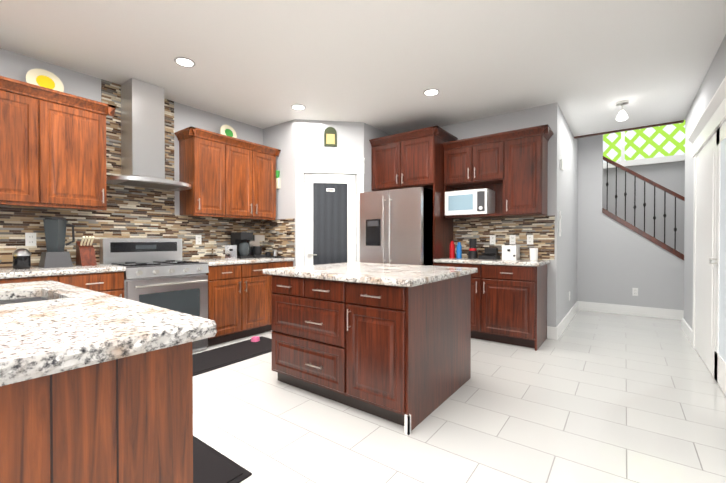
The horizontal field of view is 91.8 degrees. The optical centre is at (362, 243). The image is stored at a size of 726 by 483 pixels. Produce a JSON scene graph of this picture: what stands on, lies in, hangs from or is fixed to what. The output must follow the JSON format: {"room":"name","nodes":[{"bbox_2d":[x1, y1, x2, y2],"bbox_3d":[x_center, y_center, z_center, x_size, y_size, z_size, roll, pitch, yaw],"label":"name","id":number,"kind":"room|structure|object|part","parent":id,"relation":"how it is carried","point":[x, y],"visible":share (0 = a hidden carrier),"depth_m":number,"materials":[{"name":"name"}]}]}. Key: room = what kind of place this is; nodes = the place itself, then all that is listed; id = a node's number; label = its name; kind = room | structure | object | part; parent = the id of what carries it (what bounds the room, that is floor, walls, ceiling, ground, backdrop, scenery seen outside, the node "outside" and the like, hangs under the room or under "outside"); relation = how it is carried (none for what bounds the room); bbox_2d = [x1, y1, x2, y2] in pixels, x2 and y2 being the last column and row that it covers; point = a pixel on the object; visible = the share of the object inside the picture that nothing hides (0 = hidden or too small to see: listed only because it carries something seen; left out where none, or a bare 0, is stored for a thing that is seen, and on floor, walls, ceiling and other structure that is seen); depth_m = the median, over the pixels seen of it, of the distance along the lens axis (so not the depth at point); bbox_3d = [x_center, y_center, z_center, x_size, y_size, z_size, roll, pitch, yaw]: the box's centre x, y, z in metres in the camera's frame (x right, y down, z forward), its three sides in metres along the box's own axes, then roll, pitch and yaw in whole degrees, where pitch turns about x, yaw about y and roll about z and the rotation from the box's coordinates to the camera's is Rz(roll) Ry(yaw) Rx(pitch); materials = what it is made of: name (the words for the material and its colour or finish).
{"room":"kitchen","nodes":[
{"label":"kitchen","id":0,"kind":"room"},
{"bbox_2d":[0,48,262,267],"bbox_3d":[-3.065,-0.249,3.010,0.200,2.740,5.210,0,1,37],"label":"wall","id":1,"kind":"structure","parent":0,"point":[15,66],"depth_m":3.46,"materials":[{"name":"grey paint"}]},
{"bbox_2d":[0,76,115,210],"bbox_3d":[-3.018,-0.780,2.565,0.378,0.960,1.980,0,1,37],"label":"upper cabinet","id":2,"kind":"object","parent":1,"relation":"attached to","point":[52,148],"visible":1,"depth_m":2.91,"materials":[{"name":"brown wood"}]},
{"bbox_2d":[26,69,63,91],"bbox_3d":[-2.739,-1.381,3.038,0.100,0.259,0.250,0,1,37],"label":"plate","id":3,"kind":"object","parent":2,"relation":"on","point":[44,78],"visible":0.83,"depth_m":3.03,"materials":[{"name":"beige ceramic"}]},
{"bbox_2d":[0,79,294,267],"bbox_3d":[-2.672,-0.707,2.812,0.658,1.817,5.048,0,1,37],"label":"backsplash","id":4,"kind":"structure","parent":1,"relation":"attached to","point":[135,212],"depth_m":3.68,"materials":[{"name":"tile"}]},
{"bbox_2d":[25,233,35,245],"bbox_3d":[-2.886,-0.037,3.060,0.009,0.115,0.070,0,1,37],"label":"electrical outlet","id":5,"kind":"object","parent":4,"relation":"attached to","point":[30,239],"depth_m":3.05,"materials":[{"name":"white plastic"}]},
{"bbox_2d":[196,235,201,243],"bbox_3d":[-1.990,-0.049,4.263,0.009,0.115,0.070,0,1,37],"label":"electrical outlet","id":6,"kind":"object","parent":4,"relation":"attached to","point":[198,237],"depth_m":4.26,"materials":[{"name":"white plastic"}]},
{"bbox_2d":[106,78,190,190],"bbox_3d":[-2.159,-1.110,3.606,0.508,1.024,0.760,0,1,37],"label":"range hood","id":7,"kind":"object","parent":1,"relation":"attached to","point":[142,138],"visible":0.96,"depth_m":3.54,"materials":[{"name":"silver metal"}]},
{"bbox_2d":[175,126,280,219],"bbox_3d":[-1.638,-0.797,4.421,0.374,0.960,1.235,0,1,37],"label":"upper cabinet","id":8,"kind":"object","parent":1,"relation":"attached to","point":[224,176],"visible":1,"depth_m":4.19,"materials":[{"name":"brown wood"}]},
{"bbox_2d":[220,125,236,137],"bbox_3d":[-1.693,-1.384,4.441,0.100,0.240,0.230,0,1,37],"label":"plate","id":9,"kind":"object","parent":8,"relation":"on","point":[227,130],"visible":0.75,"depth_m":4.43,"materials":[{"name":"beige ceramic"}]},
{"bbox_2d":[0,0,725,136],"bbox_3d":[-0.824,-1.689,1.913,5.250,0.160,10.450,0,1,37],"label":"ceiling","id":10,"kind":"structure","parent":0,"point":[585,65],"depth_m":3.00,"materials":[{"name":"white paint"}]},
{"bbox_2d":[174,57,194,66],"bbox_3d":[-1.589,-1.617,3.139,0.172,0.006,0.172,0,1,37],"label":"recessed light","id":11,"kind":"object","parent":10,"relation":"in","point":[184,61],"visible":1,"depth_m":3.13,"materials":[{"name":"white glass"}]},
{"bbox_2d":[291,104,305,109],"bbox_3d":[-0.772,-1.627,4.201,0.172,0.006,0.172,0,1,37],"label":"recessed light","id":12,"kind":"object","parent":10,"relation":"in","point":[298,107],"visible":1,"depth_m":4.20,"materials":[{"name":"white"}]},
{"bbox_2d":[423,89,438,95],"bbox_3d":[0.734,-1.623,3.778,0.172,0.006,0.172,0,1,37],"label":"recessed light","id":13,"kind":"object","parent":10,"relation":"in","point":[430,92],"visible":1,"depth_m":3.78,"materials":[{"name":"white"}]},
{"bbox_2d":[616,100,628,120],"bbox_3d":[2.987,-1.524,4.058,0.120,0.209,0.120,0,1,37],"label":"pendant light","id":14,"kind":"object","parent":10,"relation":"hanging from","point":[622,115],"visible":1,"depth_m":4.04,"materials":[{"name":"white glass"}]},
{"bbox_2d":[574,120,683,138],"bbox_3d":[3.756,-1.708,5.048,1.250,0.180,0.050,0,1,37],"label":"trim","id":15,"kind":"structure","parent":10,"relation":"attached to","point":[642,127],"depth_m":4.99,"materials":[{"name":"brown wood"}]},
{"bbox_2d":[192,310,725,482],"bbox_3d":[0.751,1.161,1.920,7.800,0.060,12.300,0,1,37],"label":"floor","id":16,"kind":"structure","parent":0,"point":[594,397],"depth_m":2.23,"materials":[{"name":"tile"}]},
{"bbox_2d":[0,275,59,283],"bbox_3d":[-2.882,0.685,2.558,0.637,0.880,0.900,0,1,37],"label":"base cabinet","id":17,"kind":"object","parent":16,"relation":"on","point":[56,278],"depth_m":2.60,"materials":[{"name":"brown wood"}]},
{"bbox_2d":[60,271,123,297],"bbox_3d":[-2.479,0.680,3.099,0.637,0.880,0.450,0,1,37],"label":"base cabinet","id":18,"kind":"object","parent":16,"relation":"on","point":[110,283],"depth_m":2.94,"materials":[{"name":"brown wood"}]},
{"bbox_2d":[0,264,125,278],"bbox_3d":[-3.257,0.230,2.034,0.656,0.040,3.087,0,1,37],"label":"countertop","id":19,"kind":"structure","parent":18,"relation":"on","point":[34,271],"depth_m":2.77,"materials":[{"name":"stone"}]},
{"bbox_2d":[12,248,30,268],"bbox_3d":[-2.741,0.119,2.829,0.108,0.165,0.108,0,1,37],"label":"canister","id":20,"kind":"object","parent":19,"relation":"on","point":[21,258],"visible":1,"depth_m":2.79,"materials":[{"name":"black"}]},
{"bbox_2d":[38,217,74,267],"bbox_3d":[-2.639,-0.015,3.049,0.190,0.430,0.229,0,1,37],"label":"blender","id":21,"kind":"object","parent":19,"relation":"on","point":[55,255],"visible":1,"depth_m":2.99,"materials":[{"name":"grey plastic"}]},
{"bbox_2d":[76,236,96,265],"bbox_3d":[-2.531,0.065,3.220,0.170,0.266,0.110,0,1,37],"label":"knife block","id":22,"kind":"object","parent":19,"relation":"on","point":[85,253],"visible":1,"depth_m":3.20,"materials":[{"name":"brown wood"}]},
{"bbox_2d":[0,340,196,482],"bbox_3d":[-1.282,0.697,1.294,1.661,0.880,0.470,0,1,37],"label":"base cabinet","id":23,"kind":"object","parent":16,"relation":"on","point":[96,387],"depth_m":0.82,"materials":[{"name":"brown wood"}]},
{"bbox_2d":[0,280,59,295],"bbox_3d":[-2.348,0.240,0.931,0.400,0.040,2.415,0,1,37],"label":"countertop","id":24,"kind":"structure","parent":23,"relation":"on","point":[22,289],"depth_m":1.71,"materials":[{"name":"white stone"}]},
{"bbox_2d":[40,284,95,299],"bbox_3d":[-2.003,0.242,0.674,0.460,0.040,2.415,0,1,37],"label":"countertop","id":25,"kind":"structure","parent":23,"relation":"on","point":[65,289],"depth_m":1.58,"materials":[{"name":"white stone"}]},
{"bbox_2d":[0,292,55,303],"bbox_3d":[-1.556,0.362,1.274,0.484,0.234,0.704,0,1,37],"label":"sink","id":26,"kind":"object","parent":25,"relation":"in","point":[31,295],"depth_m":1.62,"materials":[{"name":"grey metal"}]},
{"bbox_2d":[0,292,215,383],"bbox_3d":[-1.482,0.246,0.286,0.840,0.040,2.415,0,1,37],"label":"countertop","id":27,"kind":"structure","parent":23,"relation":"on","point":[38,337],"depth_m":0.90,"materials":[{"name":"white stone"}]},
{"bbox_2d":[100,238,208,352],"bbox_3d":[-2.078,0.530,3.561,0.710,1.170,0.760,0,1,37],"label":"range","id":28,"kind":"object","parent":16,"relation":"on","point":[159,272],"visible":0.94,"depth_m":3.49,"materials":[{"name":"silver metal"}]},
{"bbox_2d":[193,436,251,482],"bbox_3d":[-1.052,1.124,1.817,0.930,0.016,0.460,0,1,37],"label":"area rug","id":29,"kind":"object","parent":16,"relation":"on","point":[211,464],"visible":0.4,"depth_m":1.76,"materials":[{"name":"black fabric"}]},
{"bbox_2d":[192,336,271,375],"bbox_3d":[-1.389,1.108,3.482,0.540,0.016,1.350,0,1,37],"label":"area rug","id":30,"kind":"object","parent":16,"relation":"on","point":[212,359],"visible":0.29,"depth_m":3.50,"materials":[{"name":"black fabric"}]},
{"bbox_2d":[251,336,259,341],"bbox_3d":[-1.213,1.075,3.969,0.100,0.040,0.100,0,1,37],"label":"pet bowl","id":31,"kind":"object","parent":30,"relation":"on","point":[255,339],"visible":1,"depth_m":3.94,"materials":[{"name":"pink plastic"}]},
{"bbox_2d":[206,261,292,346],"bbox_3d":[-1.515,0.668,4.365,0.672,0.880,1.191,0,1,37],"label":"base cabinet","id":32,"kind":"object","parent":16,"relation":"on","point":[239,301],"visible":0.6,"depth_m":4.02,"materials":[{"name":"brown wood"}]},
{"bbox_2d":[185,257,294,265],"bbox_3d":[-1.521,0.208,4.365,0.656,0.040,1.194,0,1,37],"label":"countertop","id":33,"kind":"structure","parent":32,"relation":"on","point":[213,262],"depth_m":4.14,"materials":[{"name":"stone"}]},
{"bbox_2d":[213,245,236,258],"bbox_3d":[-1.700,0.102,4.348,0.275,0.172,0.160,0,1,37],"label":"toaster","id":34,"kind":"object","parent":33,"relation":"on","point":[224,251],"visible":1,"depth_m":4.28,"materials":[{"name":"silver metal"}]},
{"bbox_2d":[231,232,252,258],"bbox_3d":[-1.560,0.021,4.542,0.227,0.330,0.180,0,1,37],"label":"coffee maker","id":35,"kind":"object","parent":33,"relation":"on","point":[239,239],"visible":0.94,"depth_m":4.48,"materials":[{"name":"black plastic"}]},
{"bbox_2d":[247,235,265,257],"bbox_3d":[-1.438,0.034,4.712,0.220,0.300,0.160,0,1,37],"label":"espresso machine","id":36,"kind":"object","parent":33,"relation":"on","point":[255,248],"visible":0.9,"depth_m":4.66,"materials":[{"name":"black"}]},
{"bbox_2d":[265,251,283,257],"bbox_3d":[-1.246,0.139,4.795,0.350,0.090,0.140,0,1,37],"label":"tray","id":37,"kind":"object","parent":33,"relation":"on","point":[267,254],"visible":0.98,"depth_m":4.72,"materials":[{"name":"black metal"}]},
{"bbox_2d":[271,275,342,403],"bbox_3d":[-0.115,0.681,3.016,0.786,0.880,1.070,0,1,37],"label":"base cabinet","id":38,"kind":"object","parent":16,"relation":"on","point":[307,313],"depth_m":2.57,"materials":[{"name":"brown wood"}]},
{"bbox_2d":[262,262,477,286],"bbox_3d":[0.076,0.222,2.875,1.355,0.040,1.160,0,1,37],"label":"countertop","id":39,"kind":"structure","parent":38,"relation":"on","point":[403,275],"depth_m":2.59,"materials":[{"name":"stone"}]},
{"bbox_2d":[360,187,432,265],"bbox_3d":[0.567,0.217,4.717,0.895,1.775,0.972,0,1,37],"label":"refrigerator","id":40,"kind":"object","parent":16,"relation":"on","point":[396,226],"visible":0.5,"depth_m":4.31,"materials":[{"name":"silver metal"}]},
{"bbox_2d":[343,274,470,434],"bbox_3d":[0.393,0.684,2.638,0.480,0.880,1.070,0,1,37],"label":"base cabinet","id":41,"kind":"object","parent":16,"relation":"on","point":[395,354],"depth_m":2.26,"materials":[{"name":"brown wood"}]},
{"bbox_3d":[0.267,1.074,2.095,0.031,0.110,0.026,0,1,37],"label":"kitchen island corner guard","id":42,"kind":"part","parent":41,"relation":"part of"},
{"bbox_2d":[369,126,457,265],"bbox_3d":[0.687,-0.164,4.822,1.005,2.535,0.657,0,1,37],"label":"tall cabinet","id":43,"kind":"object","parent":16,"relation":"on","point":[412,159],"visible":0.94,"depth_m":4.52,"materials":[{"name":"brown wood"}]},
{"bbox_2d":[263,103,602,326],"bbox_3d":[1.162,-1.002,5.447,4.060,4.200,3.760,0,1,37],"label":"wall block","id":44,"kind":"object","parent":16,"relation":"on","point":[575,198],"visible":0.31,"depth_m":4.74,"materials":[{"name":"grey paint"}]},
{"bbox_2d":[276,170,279,188],"bbox_3d":[-1.178,-0.878,4.810,0.080,0.244,0.080,0,1,37],"label":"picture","id":45,"kind":"object","parent":44,"relation":"attached to","point":[277,179],"visible":0.8,"depth_m":4.79,"materials":[{"name":"beige"}]},
{"bbox_2d":[324,127,336,146],"bbox_3d":[-0.431,-1.422,4.677,0.170,0.255,0.018,0,1,-8],"label":"plaque","id":46,"kind":"object","parent":44,"relation":"attached to","point":[330,136],"visible":1,"depth_m":4.67,"materials":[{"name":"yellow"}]},
{"bbox_2d":[296,156,364,265],"bbox_3d":[-0.431,-0.020,4.670,0.905,2.250,0.057,0,1,-8],"label":"door frame","id":47,"kind":"structure","parent":44,"relation":"attached to","point":[330,219],"depth_m":4.68,"materials":[{"name":"white wood"}]},
{"bbox_2d":[442,124,553,218],"bbox_3d":[1.609,-0.809,4.291,1.210,0.955,0.378,0,1,37],"label":"upper cabinet","id":48,"kind":"object","parent":44,"relation":"attached to","point":[510,168],"visible":0.98,"depth_m":4.09,"materials":[{"name":"brown wood"}]},
{"bbox_2d":[445,188,494,215],"bbox_3d":[1.356,-0.512,4.473,0.530,0.300,0.347,0,1,37],"label":"microwave","id":49,"kind":"object","parent":48,"relation":"in","point":[472,201],"visible":0.98,"depth_m":4.33,"materials":[{"name":"white plastic"}]},
{"bbox_2d":[453,215,554,259],"bbox_3d":[1.731,-0.072,4.451,1.227,0.517,0.008,0,1,37],"label":"backsplash","id":50,"kind":"structure","parent":44,"relation":"attached to","point":[541,229],"depth_m":4.38,"materials":[{"name":"tile"}]},
{"bbox_2d":[490,235,495,243],"bbox_3d":[1.656,-0.051,4.495,0.070,0.115,0.009,0,1,37],"label":"outlet","id":51,"kind":"object","parent":50,"relation":"attached to","point":[492,237],"depth_m":4.49,"materials":[{"name":"white plastic"}]},
{"bbox_2d":[510,235,515,243],"bbox_3d":[1.849,-0.049,4.352,0.070,0.115,0.009,0,1,37],"label":"outlet","id":52,"kind":"object","parent":50,"relation":"attached to","point":[512,239],"depth_m":4.35,"materials":[{"name":"white plastic"}]},
{"bbox_2d":[527,235,532,243],"bbox_3d":[2.009,-0.048,4.233,0.070,0.115,0.009,0,1,37],"label":"outlet","id":53,"kind":"object","parent":50,"relation":"attached to","point":[529,237],"depth_m":4.23,"materials":[{"name":"white plastic"}]},
{"bbox_2d":[559,211,561,235],"bbox_3d":[2.295,-0.235,4.119,0.028,0.281,0.161,0,1,37],"label":"switch plates","id":54,"kind":"object","parent":44,"relation":"attached to","point":[560,216],"depth_m":4.22,"materials":[{"name":"white plastic"}]},
{"bbox_2d":[560,159,562,170],"bbox_3d":[2.330,-0.935,4.160,0.028,0.145,0.166,0,1,37],"label":"switch plates","id":55,"kind":"object","parent":44,"relation":"attached to","point":[561,169],"depth_m":4.22,"materials":[{"name":"white plastic"}]},
{"bbox_2d":[553,301,578,339],"bbox_3d":[2.887,1.033,4.956,0.036,0.140,2.196,0,1,37],"label":"baseboard","id":56,"kind":"structure","parent":44,"relation":"attached to","point":[555,333],"depth_m":4.55,"materials":[{"name":"white wood"}]},
{"bbox_2d":[435,262,546,350],"bbox_3d":[1.509,0.669,4.220,1.150,0.880,0.652,0,1,37],"label":"base cabinet","id":57,"kind":"object","parent":16,"relation":"on","point":[508,304],"visible":0.67,"depth_m":3.85,"materials":[{"name":"brown wood"}]},
{"bbox_2d":[433,257,549,266],"bbox_3d":[1.526,0.209,4.212,1.187,0.040,0.636,0,1,37],"label":"countertop","id":58,"kind":"structure","parent":57,"relation":"on","point":[519,262],"depth_m":4.01,"materials":[{"name":"stone"}]},
{"bbox_2d":[449,241,454,257],"bbox_3d":[1.157,0.076,4.563,0.068,0.220,0.070,0,1,37],"label":"bottle","id":59,"kind":"object","parent":58,"relation":"on","point":[452,249],"visible":1,"depth_m":4.54,"materials":[{"name":"red plastic"}]},
{"bbox_2d":[456,242,461,257],"bbox_3d":[1.225,0.084,4.487,0.064,0.205,0.066,0,1,37],"label":"bottle","id":60,"kind":"object","parent":58,"relation":"on","point":[458,250],"visible":1,"depth_m":4.47,"materials":[{"name":"blue plastic"}]},
{"bbox_2d":[468,239,477,258],"bbox_3d":[1.383,0.062,4.432,0.120,0.250,0.120,0,1,37],"label":"blender","id":61,"kind":"object","parent":58,"relation":"on","point":[472,253],"visible":1,"depth_m":4.39,"materials":[{"name":"black plastic"}]},
{"bbox_2d":[478,248,499,259],"bbox_3d":[1.554,0.123,4.327,0.200,0.130,0.225,0,1,37],"label":"scale","id":62,"kind":"object","parent":58,"relation":"on","point":[491,253],"visible":1,"depth_m":4.28,"materials":[{"name":"black plastic"}]},
{"bbox_2d":[502,245,519,259],"bbox_3d":[1.768,0.103,4.211,0.160,0.172,0.195,0,1,37],"label":"toaster","id":63,"kind":"object","parent":58,"relation":"on","point":[510,252],"visible":1,"depth_m":4.15,"materials":[{"name":"white plastic"}]},
{"bbox_2d":[529,248,537,260],"bbox_3d":[1.951,0.121,4.022,0.090,0.140,0.090,0,1,37],"label":"cup","id":64,"kind":"object","parent":58,"relation":"on","point":[533,254],"visible":1,"depth_m":3.99,"materials":[{"name":"white ceramic"}]},
{"bbox_2d":[602,213,683,309],"bbox_3d":[4.727,0.306,5.073,2.120,1.590,0.120,0,1,37],"label":"wall","id":65,"kind":"structure","parent":0,"point":[652,272],"depth_m":5.39,"materials":[{"name":"grey paint"}]},
{"bbox_2d":[579,301,683,319],"bbox_3d":[4.607,1.031,5.084,2.600,0.140,0.016,0,1,37],"label":"baseboard","id":66,"kind":"structure","parent":65,"relation":"attached to","point":[589,306],"depth_m":5.42,"materials":[{"name":"white wood"}]},
{"bbox_2d":[632,288,637,295],"bbox_3d":[4.178,0.739,5.403,0.070,0.120,0.010,0,1,37],"label":"outlet","id":67,"kind":"object","parent":65,"relation":"attached to","point":[634,291],"visible":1,"depth_m":5.40,"materials":[{"name":"white plastic"}]},
{"bbox_2d":[602,156,684,259],"bbox_3d":[4.768,-0.138,5.039,2.220,2.540,0.160,0,1,37],"label":"stair railing","id":68,"kind":"object","parent":65,"relation":"on","point":[644,234],"visible":0.69,"depth_m":5.37,"materials":[{"name":"brown wood"}]},
{"bbox_2d":[603,161,684,253],"bbox_3d":[4.291,-1.613,6.646,7.800,5.400,0.150,0,1,37],"label":"wall","id":69,"kind":"structure","parent":0,"point":[670,176],"depth_m":6.03,"materials":[{"name":"grey paint"}]},
{"bbox_2d":[603,120,684,168],"bbox_3d":[4.632,-2.240,6.260,2.800,1.740,0.048,0,1,37],"label":"window","id":70,"kind":"structure","parent":69,"relation":"in","point":[659,141],"depth_m":6.07,"materials":[{"name":"green glass"}]},
{"bbox_2d":[684,34,725,328],"bbox_3d":[1.136,-0.955,0.366,0.150,4.200,10.300,0,1,37],"label":"wall","id":71,"kind":"structure","parent":0,"point":[713,79],"depth_m":3.99,"materials":[{"name":"grey paint"}]},
{"bbox_2d":[681,318,691,343],"bbox_3d":[3.857,1.040,4.175,0.016,0.140,0.910,0,1,37],"label":"baseboard","id":72,"kind":"structure","parent":71,"relation":"attached to","point":[686,328],"depth_m":4.17,"materials":[{"name":"white wood"}]},
{"bbox_2d":[688,76,725,395],"bbox_3d":[2.705,-0.011,2.667,0.067,2.270,2.950,0,1,37],"label":"door frame","id":73,"kind":"structure","parent":71,"relation":"attached to","point":[707,138],"depth_m":3.02,"materials":[{"name":"white painted wood"}]}
]}

